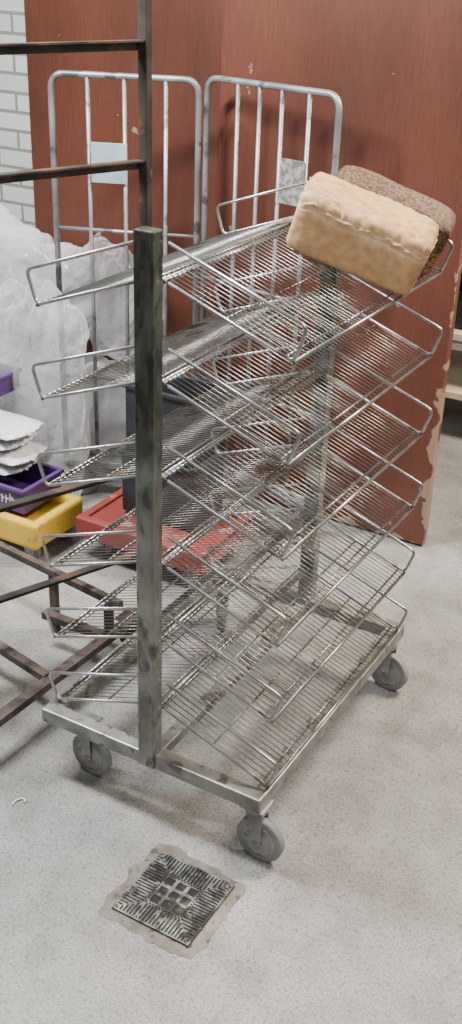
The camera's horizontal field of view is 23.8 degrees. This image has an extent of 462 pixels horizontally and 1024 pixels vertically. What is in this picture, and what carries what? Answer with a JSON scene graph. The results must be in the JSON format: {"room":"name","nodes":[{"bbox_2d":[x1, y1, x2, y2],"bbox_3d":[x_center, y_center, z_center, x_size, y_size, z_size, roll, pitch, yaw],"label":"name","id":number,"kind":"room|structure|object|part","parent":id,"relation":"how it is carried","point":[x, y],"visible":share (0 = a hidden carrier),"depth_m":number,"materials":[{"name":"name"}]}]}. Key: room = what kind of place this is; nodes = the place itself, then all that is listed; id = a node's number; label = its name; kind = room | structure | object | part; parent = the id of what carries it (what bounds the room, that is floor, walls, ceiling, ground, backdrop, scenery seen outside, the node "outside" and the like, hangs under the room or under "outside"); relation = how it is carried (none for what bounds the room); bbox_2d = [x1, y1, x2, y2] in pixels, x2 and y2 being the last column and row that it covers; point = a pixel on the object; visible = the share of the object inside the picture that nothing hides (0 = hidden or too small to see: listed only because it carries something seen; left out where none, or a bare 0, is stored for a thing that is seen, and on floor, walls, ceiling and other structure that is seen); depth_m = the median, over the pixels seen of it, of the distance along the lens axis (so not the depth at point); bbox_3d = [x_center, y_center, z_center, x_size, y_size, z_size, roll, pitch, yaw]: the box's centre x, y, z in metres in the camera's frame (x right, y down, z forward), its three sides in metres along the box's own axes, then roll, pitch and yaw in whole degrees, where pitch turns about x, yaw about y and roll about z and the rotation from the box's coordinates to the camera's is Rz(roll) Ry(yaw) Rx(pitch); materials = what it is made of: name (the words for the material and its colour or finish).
{"room":"commercial bakery","nodes":[
{"label":"commercial bakery","id":0,"kind":"room"},
{"bbox_2d":[0,0,45,426],"bbox_3d":[-1.456,-1.863,4.179,1.890,2.900,0.120,17,31,26],"label":"wall","id":1,"kind":"structure","parent":0,"point":[15,133],"depth_m":3.96,"materials":[{"name":"white brick"}]},
{"bbox_2d":[24,0,222,448],"bbox_3d":[-0.348,-1.495,3.541,0.768,2.890,0.050,17,31,26],"label":"door","id":2,"kind":"structure","parent":1,"relation":"in","point":[186,34],"depth_m":3.64,"materials":[{"name":"brown wood"}]},
{"bbox_2d":[0,342,461,1023],"bbox_3d":[0.217,0.474,3.011,7.000,0.050,6.500,17,31,26],"label":"floor","id":3,"kind":"structure","parent":0,"point":[358,917],"depth_m":2.49,"materials":[{"name":"concrete"}]},
{"bbox_2d":[12,798,25,805],"bbox_3d":[-0.491,0.669,2.531,0.034,0.004,0.018,-7,29,-17],"label":"scrap","id":4,"kind":"object","parent":3,"relation":"on","point":[24,799],"visible":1,"depth_m":2.53,"materials":[{"name":"white paint"}]},
{"bbox_2d":[0,493,82,557],"bbox_3d":[-0.820,-0.017,3.658,0.635,0.154,0.250,17,31,26],"label":"crate","id":5,"kind":"object","parent":3,"relation":"on","point":[57,515],"visible":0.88,"depth_m":3.48,"materials":[{"name":"plastic"}]},
{"bbox_2d":[0,462,63,513],"bbox_3d":[-0.835,-0.136,3.621,0.556,0.084,0.206,17,31,26],"label":"crate","id":6,"kind":"object","parent":5,"relation":"on","point":[29,482],"visible":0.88,"depth_m":3.53,"materials":[{"name":"purple plastic"}]},
{"bbox_2d":[0,458,36,475],"bbox_3d":[-0.874,-0.208,3.616,0.537,0.044,0.181,17,31,26],"label":"pack","id":7,"kind":"object","parent":6,"relation":"on","point":[4,469],"visible":0.44,"depth_m":3.48},
{"bbox_2d":[0,441,46,465],"bbox_3d":[-0.847,-0.238,3.584,0.536,0.044,0.179,17,31,26],"label":"pack","id":8,"kind":"object","parent":7,"relation":"on","point":[26,453],"visible":0.73,"depth_m":3.46},
{"bbox_2d":[0,432,36,450],"bbox_3d":[-0.880,-0.285,3.582,0.537,0.044,0.180,17,31,26],"label":"pack","id":9,"kind":"object","parent":8,"relation":"on","point":[11,444],"visible":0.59,"depth_m":3.45},
{"bbox_2d":[0,410,43,440],"bbox_3d":[-0.853,-0.315,3.549,0.537,0.044,0.180,17,31,26],"label":"pack","id":10,"kind":"object","parent":9,"relation":"on","point":[13,426],"visible":1,"depth_m":3.45},
{"bbox_2d":[0,363,21,396],"bbox_3d":[-0.954,-0.480,3.727,0.481,0.070,0.176,17,31,26],"label":"crate","id":11,"kind":"object","parent":10,"relation":"on","point":[8,373],"visible":1,"depth_m":3.66,"materials":[{"name":"purple plastic"}]},
{"bbox_2d":[0,333,89,456],"bbox_3d":[-0.820,-0.440,4.133,0.679,0.438,0.298,18,32,28],"label":"plastic bag","id":12,"kind":"object","parent":3,"relation":"on","point":[44,436],"visible":0.54,"depth_m":4.09,"materials":[{"name":"white plastic"}]},
{"bbox_2d":[0,204,107,359],"bbox_3d":[-0.753,-0.831,3.899,0.718,0.513,0.297,17,31,26],"label":"plastic bag","id":13,"kind":"object","parent":12,"relation":"on","point":[12,228],"visible":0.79,"depth_m":3.81,"materials":[{"name":"white plastic"}]},
{"bbox_2d":[0,0,151,726],"bbox_3d":[-0.707,-0.548,2.582,0.854,2.100,0.750,17,31,26],"label":"rack","id":14,"kind":"object","parent":3,"relation":"on","point":[143,44],"visible":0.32,"depth_m":2.68,"materials":[{"name":"metal"}]},
{"bbox_3d":[-0.499,0.200,2.892,0.664,0.023,0.025,-18,34,-33],"label":"tray rail","id":15,"kind":"part","parent":14,"relation":"part of","materials":[{"name":"metal"}]},
{"bbox_3d":[-0.490,-0.030,2.771,0.664,0.023,0.025,-18,34,-33],"label":"tray rail","id":16,"kind":"part","parent":14,"relation":"part of","materials":[{"name":"metal"}]},
{"bbox_3d":[-0.740,0.286,3.025,0.843,0.210,0.701,17,31,26],"label":"frame","id":17,"kind":"part","parent":14,"relation":"part of","materials":[{"name":"metal"}]},
{"bbox_3d":[-0.466,-0.734,2.402,0.664,0.023,0.025,-18,34,-33],"label":"tray rail","id":18,"kind":"part","parent":14,"relation":"part of","materials":[{"name":"metal"}]},
{"bbox_3d":[-0.458,-0.964,2.281,0.664,0.023,0.025,-18,34,-33],"label":"tray rail","id":19,"kind":"part","parent":14,"relation":"part of","materials":[{"name":"metal"}]},
{"bbox_2d":[67,355,132,458],"bbox_3d":[-0.414,-0.347,3.985,0.434,0.436,0.158,17,31,26],"label":"plastic bag","id":20,"kind":"object","parent":3,"relation":"on","point":[77,417],"visible":0.28,"depth_m":4.00,"materials":[{"name":"white plastic"}]},
{"bbox_2d":[63,232,133,360],"bbox_3d":[-0.410,-0.730,3.789,0.416,0.472,0.158,17,31,26],"label":"plastic bag","id":21,"kind":"object","parent":20,"relation":"on","point":[65,307],"visible":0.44,"depth_m":3.79,"materials":[{"name":"white plastic"}]},
{"bbox_2d":[48,70,201,494],"bbox_3d":[-0.339,-0.677,3.584,0.474,1.421,0.079,6,28,7],"label":"roll cage","id":22,"kind":"object","parent":3,"relation":"on","point":[97,152],"visible":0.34,"depth_m":3.42,"materials":[{"name":"metal"}]},
{"bbox_2d":[0,269,92,495],"bbox_3d":[-0.693,-0.443,3.743,0.518,0.796,0.186,17,31,26],"label":"plastic bag","id":23,"kind":"object","parent":22,"relation":"hanging from","point":[81,343],"visible":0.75,"depth_m":3.65,"materials":[{"name":"white plastic"}]},
{"bbox_3d":[-0.358,-0.166,3.848,0.454,0.020,0.050,6,28,7],"label":"rail","id":24,"kind":"part","parent":22,"relation":"part of","materials":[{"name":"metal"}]},
{"bbox_3d":[-0.374,-1.072,3.368,0.114,0.120,0.003,6,28,7],"label":"name plate","id":25,"kind":"part","parent":22,"relation":"part of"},
{"bbox_2d":[98,843,246,958],"bbox_3d":[-0.120,0.805,2.296,0.254,0.005,0.252,17,31,26],"label":"floor drain","id":26,"kind":"object","parent":3,"relation":"on","point":[176,901],"visible":1,"depth_m":2.28,"materials":[{"name":"metal"}]},
{"bbox_2d":[76,75,341,582],"bbox_3d":[-0.059,-0.532,3.327,0.590,1.420,0.646,17,31,26],"label":"roll cage","id":27,"kind":"object","parent":3,"relation":"on","point":[107,511],"visible":0.39,"depth_m":3.38,"materials":[{"name":"metal"}]},
{"bbox_2d":[118,446,225,529],"bbox_3d":[-0.185,-0.099,3.473,0.286,0.210,0.186,17,31,26],"label":"crate","id":28,"kind":"object","parent":27,"relation":"on","point":[128,485],"visible":0.26,"depth_m":3.41,"materials":[{"name":"plastic"}]},
{"bbox_2d":[123,371,224,467],"bbox_3d":[-0.178,-0.290,3.373,0.266,0.218,0.166,17,31,26],"label":"crate","id":29,"kind":"object","parent":28,"relation":"on","point":[171,401],"visible":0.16,"depth_m":3.33,"materials":[{"name":"plastic"}]},
{"bbox_3d":[0.075,-0.101,3.754,0.496,0.020,0.050,24,35,35],"label":"rail","id":30,"kind":"part","parent":27,"relation":"part of","materials":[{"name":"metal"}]},
{"bbox_3d":[0.096,-0.668,3.457,0.515,1.290,0.020,24,35,35],"label":"panel","id":31,"kind":"part","parent":27,"relation":"part of","materials":[{"name":"metal"}]},
{"bbox_3d":[0.178,-0.966,3.213,0.089,0.130,0.003,24,35,35],"label":"name plate","id":32,"kind":"part","parent":27,"relation":"part of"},
{"bbox_2d":[26,180,453,861],"bbox_3d":[0.046,-0.046,2.498,0.636,1.336,0.818,17,31,26],"label":"rack","id":33,"kind":"object","parent":3,"relation":"on","point":[257,834],"visible":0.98,"depth_m":2.39,"materials":[{"name":"metal"}]},
{"bbox_3d":[-0.162,0.035,2.167,0.042,1.184,0.034,17,31,26],"label":"post","id":34,"kind":"part","parent":33,"relation":"part of","materials":[{"name":"metal"}]},
{"bbox_3d":[0.010,0.394,2.735,0.582,0.038,0.796,17,31,26],"label":"frame","id":35,"kind":"part","parent":33,"relation":"part of","materials":[{"name":"metal"}]},
{"bbox_2d":[57,565,398,787],"bbox_3d":[0.017,0.329,2.696,0.569,0.108,0.749,17,31,26],"label":"shelf","id":36,"kind":"object","parent":33,"relation":"attached to","point":[270,778],"depth_m":2.60,"materials":[{"name":"metal"}]},
{"bbox_2d":[53,508,405,722],"bbox_3d":[0.022,0.174,2.615,0.569,0.108,0.749,17,31,26],"label":"shelf","id":37,"kind":"object","parent":33,"relation":"attached to","point":[205,601],"depth_m":2.52,"materials":[{"name":"metal"}]},
{"bbox_2d":[50,443,413,647],"bbox_3d":[0.028,0.010,2.528,0.569,0.108,0.749,17,31,26],"label":"shelf","id":38,"kind":"object","parent":33,"relation":"attached to","point":[216,521],"depth_m":2.45,"materials":[{"name":"metal"}]},
{"bbox_2d":[45,370,421,561],"bbox_3d":[0.034,-0.164,2.438,0.569,0.108,0.749,17,31,26],"label":"shelf","id":39,"kind":"object","parent":33,"relation":"attached to","point":[160,477],"depth_m":2.35,"materials":[{"name":"metal"}]},
{"bbox_2d":[41,291,431,466],"bbox_3d":[0.040,-0.338,2.346,0.569,0.108,0.749,17,31,26],"label":"shelf","id":40,"kind":"object","parent":33,"relation":"attached to","point":[212,321],"depth_m":2.26,"materials":[{"name":"metal"}]},
{"bbox_2d":[36,217,441,364],"bbox_3d":[0.046,-0.511,2.256,0.569,0.108,0.749,17,31,26],"label":"shelf","id":41,"kind":"object","parent":33,"relation":"attached to","point":[174,260],"depth_m":2.09,"materials":[{"name":"metal"}]},
{"bbox_3d":[0.225,-0.230,2.777,0.042,1.110,0.034,17,31,26],"label":"post","id":42,"kind":"part","parent":33,"relation":"part of","materials":[{"name":"metal"}]},
{"bbox_2d":[286,172,438,294],"bbox_3d":[0.272,-0.572,2.249,0.303,0.211,0.169,7,28,10],"label":"bread loaf","id":43,"kind":"object","parent":33,"relation":"on","point":[383,242],"visible":1,"depth_m":2.19,"materials":[{"name":"beige food"}]},
{"bbox_2d":[336,165,455,274],"bbox_3d":[0.338,-0.630,2.358,0.286,0.205,0.134,8,28,10],"label":"bread loaf","id":44,"kind":"object","parent":33,"relation":"on","point":[365,179],"visible":0.42,"depth_m":2.30,"materials":[{"name":"beige food"}]},
{"bbox_2d":[213,0,461,544],"bbox_3d":[0.337,-1.282,3.180,0.828,2.890,0.040,17,31,26],"label":"door","id":45,"kind":"structure","parent":3,"relation":"on","point":[394,67],"depth_m":3.30,"materials":[{"name":"brown wood"}]},
{"bbox_2d":[445,328,461,400],"bbox_3d":[1.328,-0.716,4.279,1.200,0.950,0.500,17,31,26],"label":"storage shelf","id":46,"kind":"object","parent":3,"relation":"on","point":[454,381],"visible":0.02,"depth_m":4.47,"materials":[{"name":"wood"}]},
{"bbox_2d":[454,272,461,328],"bbox_3d":[1.080,-0.824,4.355,0.466,0.146,0.366,17,31,26],"label":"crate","id":47,"kind":"object","parent":46,"relation":"on","point":[458,320],"visible":0.04,"depth_m":4.28,"materials":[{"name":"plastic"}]}
]}

